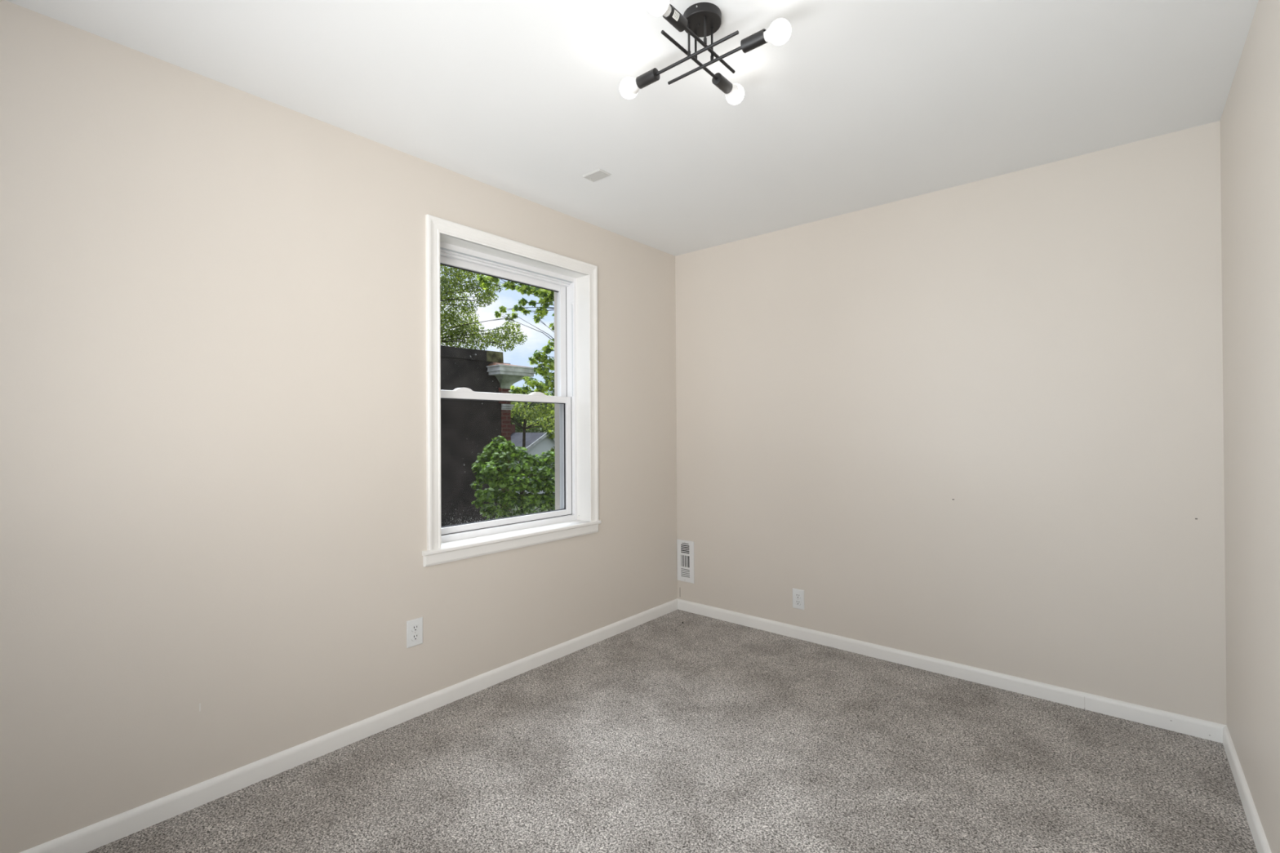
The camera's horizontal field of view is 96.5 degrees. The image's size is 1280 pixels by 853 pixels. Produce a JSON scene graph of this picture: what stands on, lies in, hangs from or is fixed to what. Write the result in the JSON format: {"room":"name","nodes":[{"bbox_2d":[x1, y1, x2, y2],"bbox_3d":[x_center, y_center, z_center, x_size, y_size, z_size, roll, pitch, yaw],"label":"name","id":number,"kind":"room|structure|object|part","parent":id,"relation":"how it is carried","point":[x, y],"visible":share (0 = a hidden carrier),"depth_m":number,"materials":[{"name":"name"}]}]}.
{"room":"empty bedroom","nodes":[
{"label":"empty bedroom","id":0,"kind":"room"},
{"bbox_2d":[0,0,677,852],"bbox_3d":[-1.103,0.114,2.582,0.301,2.590,4.450,-1,0,40],"label":"wall","id":1,"kind":"structure","parent":0,"point":[213,457],"depth_m":1.97,"materials":[{"name":"beige paint"}]},
{"bbox_2d":[19,598,677,852],"bbox_3d":[-0.977,1.223,2.475,0.013,0.070,3.850,-1,0,40],"label":"baseboard","id":2,"kind":"structure","parent":1,"relation":"attached to","point":[88,838],"depth_m":2.14,"materials":[{"name":"white paint"}]},
{"bbox_2d":[406,617,422,648],"bbox_3d":[-0.977,0.895,2.483,0.008,0.115,0.072,-1,0,40],"label":"power outlet","id":3,"kind":"object","parent":1,"relation":"attached to","point":[414,627],"visible":1,"depth_m":2.48,"materials":[{"name":"white plastic"}]},
{"bbox_2d":[411,633,418,640],"bbox_3d":[-0.975,0.914,2.481,0.003,0.027,0.034,-1,0,40],"label":"receptacle","id":4,"kind":"object","parent":3,"relation":"attached to","point":[415,637],"depth_m":2.48,"materials":[{"name":"white plastic"}]},
{"bbox_2d":[411,624,418,631],"bbox_3d":[-0.975,0.875,2.482,0.003,0.027,0.034,-1,0,40],"label":"receptacle","id":5,"kind":"object","parent":3,"relation":"attached to","point":[415,628],"depth_m":2.48,"materials":[{"name":"white plastic"}]},
{"bbox_2d":[422,213,601,567],"bbox_3d":[-0.679,-0.160,3.000,0.243,1.558,1.105,-1,0,40],"label":"window","id":6,"kind":"structure","parent":1,"relation":"in","point":[448,243],"depth_m":3.08,"materials":[{"name":"white paint"}]},
{"bbox_3d":[-0.742,-0.490,3.064,0.032,0.710,0.906,-1,0,40],"label":"sash","id":7,"kind":"part","parent":6,"relation":"part of","materials":[{"name":"white plastic"}]},
{"bbox_3d":[-0.707,0.171,3.035,0.032,0.692,0.906,-1,0,40],"label":"sash","id":8,"kind":"part","parent":6,"relation":"part of","materials":[{"name":"white plastic"}]},
{"bbox_3d":[-0.723,-0.155,3.048,0.115,1.448,0.954,-1,0,40],"label":"frame","id":9,"kind":"part","parent":6,"relation":"part of","materials":[{"name":"white plastic"}]},
{"bbox_2d":[5,0,1258,256],"bbox_3d":[0.021,-1.317,1.634,3.263,0.250,4.450,-1,0,40],"label":"ceiling","id":10,"kind":"structure","parent":0,"point":[864,104],"depth_m":1.99,"materials":[{"name":"paint"}]},
{"bbox_2d":[582,168,611,182],"bbox_3d":[-0.205,-1.181,2.696,0.117,0.008,0.077,-1,0,40],"label":"cover plate","id":11,"kind":"object","parent":10,"relation":"attached to","point":[599,174],"visible":1,"depth_m":2.69,"materials":[{"name":"grey plastic"}]},
{"bbox_2d":[619,0,791,104],"bbox_3d":[0.172,-1.112,1.669,0.412,0.163,0.406,0,0,-11],"label":"ceiling light","id":12,"kind":"object","parent":10,"relation":"attached to","point":[700,20],"visible":1,"depth_m":1.63,"materials":[{"name":"black metal"}]},
{"bbox_3d":[-0.039,-1.067,1.807,0.048,0.060,0.060,-1,0,40],"label":"globe","id":13,"kind":"part","parent":12,"relation":"part of","materials":[{"name":"white glass"}]},
{"bbox_3d":[-0.004,-1.067,1.778,0.044,0.048,0.048,-1,0,40],"label":"bulb","id":14,"kind":"part","parent":12,"relation":"part of","materials":[{"name":"white glass"}]},
{"bbox_2d":[635,67,659,88],"bbox_3d":[0.024,-1.068,1.754,0.070,0.034,0.035,-1,0,40],"label":"socket","id":15,"kind":"object","parent":12,"relation":"attached to","point":[652,76],"depth_m":1.74,"materials":[{"name":"black metal"}]},
{"bbox_3d":[0.041,-1.089,1.461,0.060,0.060,0.047,-1,0,40],"label":"globe","id":16,"kind":"part","parent":12,"relation":"part of","materials":[{"name":"white glass"}]},
{"bbox_3d":[0.070,-1.089,1.497,0.048,0.048,0.044,-1,0,40],"label":"bulb","id":17,"kind":"part","parent":12,"relation":"part of","materials":[{"name":"white glass"}]},
{"bbox_2d":[662,4,688,31],"bbox_3d":[0.094,-1.089,1.525,0.035,0.034,0.070,-1,0,40],"label":"socket","id":18,"kind":"object","parent":12,"relation":"attached to","point":[673,15],"depth_m":1.51,"materials":[{"name":"grey metal"}]},
{"bbox_3d":[0.142,-1.120,1.656,0.010,0.098,0.010,-1,0,40],"label":"stem","id":19,"kind":"part","parent":12,"relation":"part of","materials":[{"name":"black metal"}]},
{"bbox_3d":[0.151,-1.088,1.683,0.009,0.009,0.280,-1,0,40],"label":"rod","id":20,"kind":"part","parent":12,"relation":"part of","materials":[{"name":"black metal"}]},
{"bbox_3d":[0.166,-1.130,1.703,0.010,0.078,0.010,-1,0,40],"label":"stem","id":21,"kind":"part","parent":12,"relation":"part of","materials":[{"name":"black metal"}]},
{"bbox_3d":[0.157,-1.069,1.643,0.285,0.009,0.010,-1,0,40],"label":"rod","id":22,"kind":"part","parent":12,"relation":"part of","materials":[{"name":"black metal"}]},
{"bbox_3d":[0.191,-1.069,1.693,0.267,0.009,0.009,-1,0,40],"label":"rod","id":23,"kind":"part","parent":12,"relation":"part of","materials":[{"name":"black metal"}]},
{"bbox_3d":[0.186,-1.130,1.629,0.010,0.078,0.010,-1,0,40],"label":"stem","id":24,"kind":"part","parent":12,"relation":"part of","materials":[{"name":"black metal"}]},
{"bbox_3d":[0.202,-1.089,1.652,0.009,0.009,0.271,-1,0,40],"label":"rod","id":25,"kind":"part","parent":12,"relation":"part of","materials":[{"name":"black metal"}]},
{"bbox_3d":[0.211,-1.120,1.676,0.010,0.098,0.010,-1,0,40],"label":"stem","id":26,"kind":"part","parent":12,"relation":"part of","materials":[{"name":"black metal"}]},
{"bbox_2d":[711,72,732,93],"bbox_3d":[0.261,-1.088,1.813,0.034,0.034,0.070,-1,0,40],"label":"socket","id":27,"kind":"object","parent":12,"relation":"attached to","point":[719,81],"depth_m":1.80,"materials":[{"name":"black metal"}]},
{"bbox_3d":[0.285,-1.088,1.841,0.048,0.048,0.044,-1,0,40],"label":"bulb","id":28,"kind":"part","parent":12,"relation":"part of","materials":[{"name":"white glass"}]},
{"bbox_3d":[0.315,-1.088,1.877,0.060,0.060,0.047,-1,0,40],"label":"globe","id":29,"kind":"part","parent":12,"relation":"part of","materials":[{"name":"white glass"}]},
{"bbox_2d":[740,28,767,53],"bbox_3d":[0.318,-1.070,1.588,0.070,0.034,0.035,-1,0,40],"label":"socket","id":30,"kind":"object","parent":12,"relation":"attached to","point":[759,38],"depth_m":1.58,"materials":[{"name":"black metal"}]},
{"bbox_3d":[0.346,-1.065,1.564,0.049,0.048,0.048,-1,0,40],"label":"bulb","id":31,"kind":"part","parent":12,"relation":"part of","materials":[{"name":"white glass"}]},
{"bbox_3d":[0.380,-1.062,1.536,0.051,0.060,0.060,-1,0,40],"label":"globe","id":32,"kind":"part","parent":12,"relation":"part of","materials":[{"name":"white glass"}]},
{"bbox_2d":[86,609,1257,852],"bbox_3d":[0.036,1.323,1.620,2.663,0.150,3.850,-1,0,40],"label":"floor","id":33,"kind":"structure","parent":0,"point":[702,734],"depth_m":2.05,"materials":[{"name":"grey carpet"}]},
{"bbox_2d":[675,120,1226,724],"bbox_3d":[1.367,0.103,3.213,2.663,2.590,0.301,-1,0,40],"label":"wall","id":34,"kind":"structure","parent":0,"point":[980,424],"depth_m":2.76,"materials":[{"name":"beige paint"}]},
{"bbox_2d":[676,539,694,583],"bbox_3d":[0.311,0.919,3.902,0.139,0.281,0.006,-1,0,40],"label":"air vent","id":35,"kind":"object","parent":34,"relation":"in","point":[685,548],"visible":1,"depth_m":3.90,"materials":[{"name":"white metal"}]},
{"bbox_2d":[792,588,804,609],"bbox_3d":[0.934,1.020,3.376,0.072,0.115,0.008,-1,0,40],"label":"power outlet","id":36,"kind":"object","parent":34,"relation":"attached to","point":[797,594],"visible":1,"depth_m":3.37,"materials":[{"name":"white plastic"}]},
{"bbox_2d":[795,600,800,604],"bbox_3d":[0.933,1.039,3.374,0.034,0.027,0.003,-1,0,40],"label":"receptacle","id":37,"kind":"object","parent":36,"relation":"attached to","point":[797,602],"depth_m":3.37,"materials":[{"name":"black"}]},
{"bbox_2d":[795,593,800,598],"bbox_3d":[0.933,1.000,3.374,0.034,0.027,0.003,-1,0,40],"label":"receptacle","id":38,"kind":"object","parent":36,"relation":"attached to","point":[797,595],"depth_m":3.37,"materials":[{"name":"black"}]},
{"bbox_2d":[677,598,1226,743],"bbox_3d":[1.272,1.213,3.087,2.663,0.070,0.013,-1,0,40],"label":"baseboard","id":39,"kind":"structure","parent":34,"relation":"attached to","point":[1207,730],"depth_m":2.75,"materials":[{"name":"white paint"}]},
{"bbox_2d":[1220,0,1279,852],"bbox_3d":[1.161,0.091,0.672,0.300,2.590,4.450,-1,0,40],"label":"wall","id":40,"kind":"structure","parent":0,"point":[1250,120],"depth_m":1.72,"materials":[{"name":"beige paint"}]},
{"bbox_2d":[1222,724,1271,852],"bbox_3d":[1.048,1.202,0.767,0.013,0.070,3.850,-1,0,40],"label":"baseboard","id":41,"kind":"structure","parent":40,"relation":"attached to","point":[1258,834],"depth_m":1.83,"materials":[{"name":"white paint"}]},
{"label":"outside","id":42,"kind":"structure","parent":0,"visible":0},
{"bbox_2d":[511,493,555,515],"bbox_3d":[-14.903,4.767,55.981,89.680,0.300,120.000,-1,0,40],"label":"lawn","id":43,"kind":"structure","parent":42,"point":[532,509],"depth_m":31.09,"materials":[{"name":"green plant"}]},
{"bbox_2d":[440,264,527,351],"bbox_3d":[-5.983,-0.650,15.864,4.999,10.053,3.200,0,0,29],"label":"broadleaf tree","id":44,"kind":"object","parent":43,"relation":"on","point":[455,276],"visible":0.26,"depth_m":15.71,"materials":[{"name":"green plant"}]},
{"bbox_2d":[440,345,535,526],"bbox_3d":[-7.930,1.497,3.956,1.270,5.618,17.450,-1,0,40],"label":"building","id":45,"kind":"structure","parent":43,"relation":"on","point":[467,426],"depth_m":9.55,"materials":[{"name":"brick"}]},
{"bbox_3d":[-2.583,-0.962,10.325,1.270,0.150,0.820,-1,0,40],"label":"cornice","id":46,"kind":"part","parent":45,"relation":"part of","materials":[{"name":"white paint"}]},
{"bbox_2d":[470,435,555,519],"bbox_3d":[-1.409,2.194,6.726,1.463,4.183,0.814,0,0,4],"label":"leafy bush","id":47,"kind":"object","parent":43,"relation":"on","point":[499,452],"visible":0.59,"depth_m":6.63,"materials":[{"name":"green plant"}]},
{"bbox_2d":[476,274,555,456],"bbox_3d":[-1.270,0.746,9.350,2.657,7.118,1.153,0,0,-23],"label":"maple tree","id":48,"kind":"object","parent":43,"relation":"on","point":[548,300],"visible":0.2,"depth_m":9.03,"materials":[{"name":"green plant"}]},
{"bbox_2d":[511,401,546,432],"bbox_3d":[-11.159,0.576,50.277,7.242,8.083,6.897,0,0,18],"label":"tree","id":49,"kind":"object","parent":43,"relation":"on","point":[518,419],"visible":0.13,"depth_m":48.70,"materials":[{"name":"green plant"}]},
{"bbox_2d":[511,388,554,492],"bbox_3d":[-4.249,1.435,21.879,3.327,5.896,2.542,-1,0,40],"label":"tree","id":50,"kind":"object","parent":43,"relation":"on","point":[544,411],"visible":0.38,"depth_m":21.55,"materials":[{"name":"green plant"}]},
{"bbox_2d":[511,424,555,493],"bbox_3d":[-8.663,2.167,41.886,6.400,4.680,9.360,0,0,-33],"label":"gabled house","id":51,"kind":"structure","parent":43,"relation":"on","point":[536,443],"depth_m":38.30,"materials":[{"name":"white"}]},
{"bbox_2d":[527,391,554,432],"bbox_3d":[-11.235,0.344,62.147,6.972,8.679,7.169,0,0,10],"label":"tree","id":52,"kind":"object","parent":43,"relation":"on","point":[534,403],"visible":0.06,"depth_m":61.18,"materials":[{"name":"green plant"}]}
]}

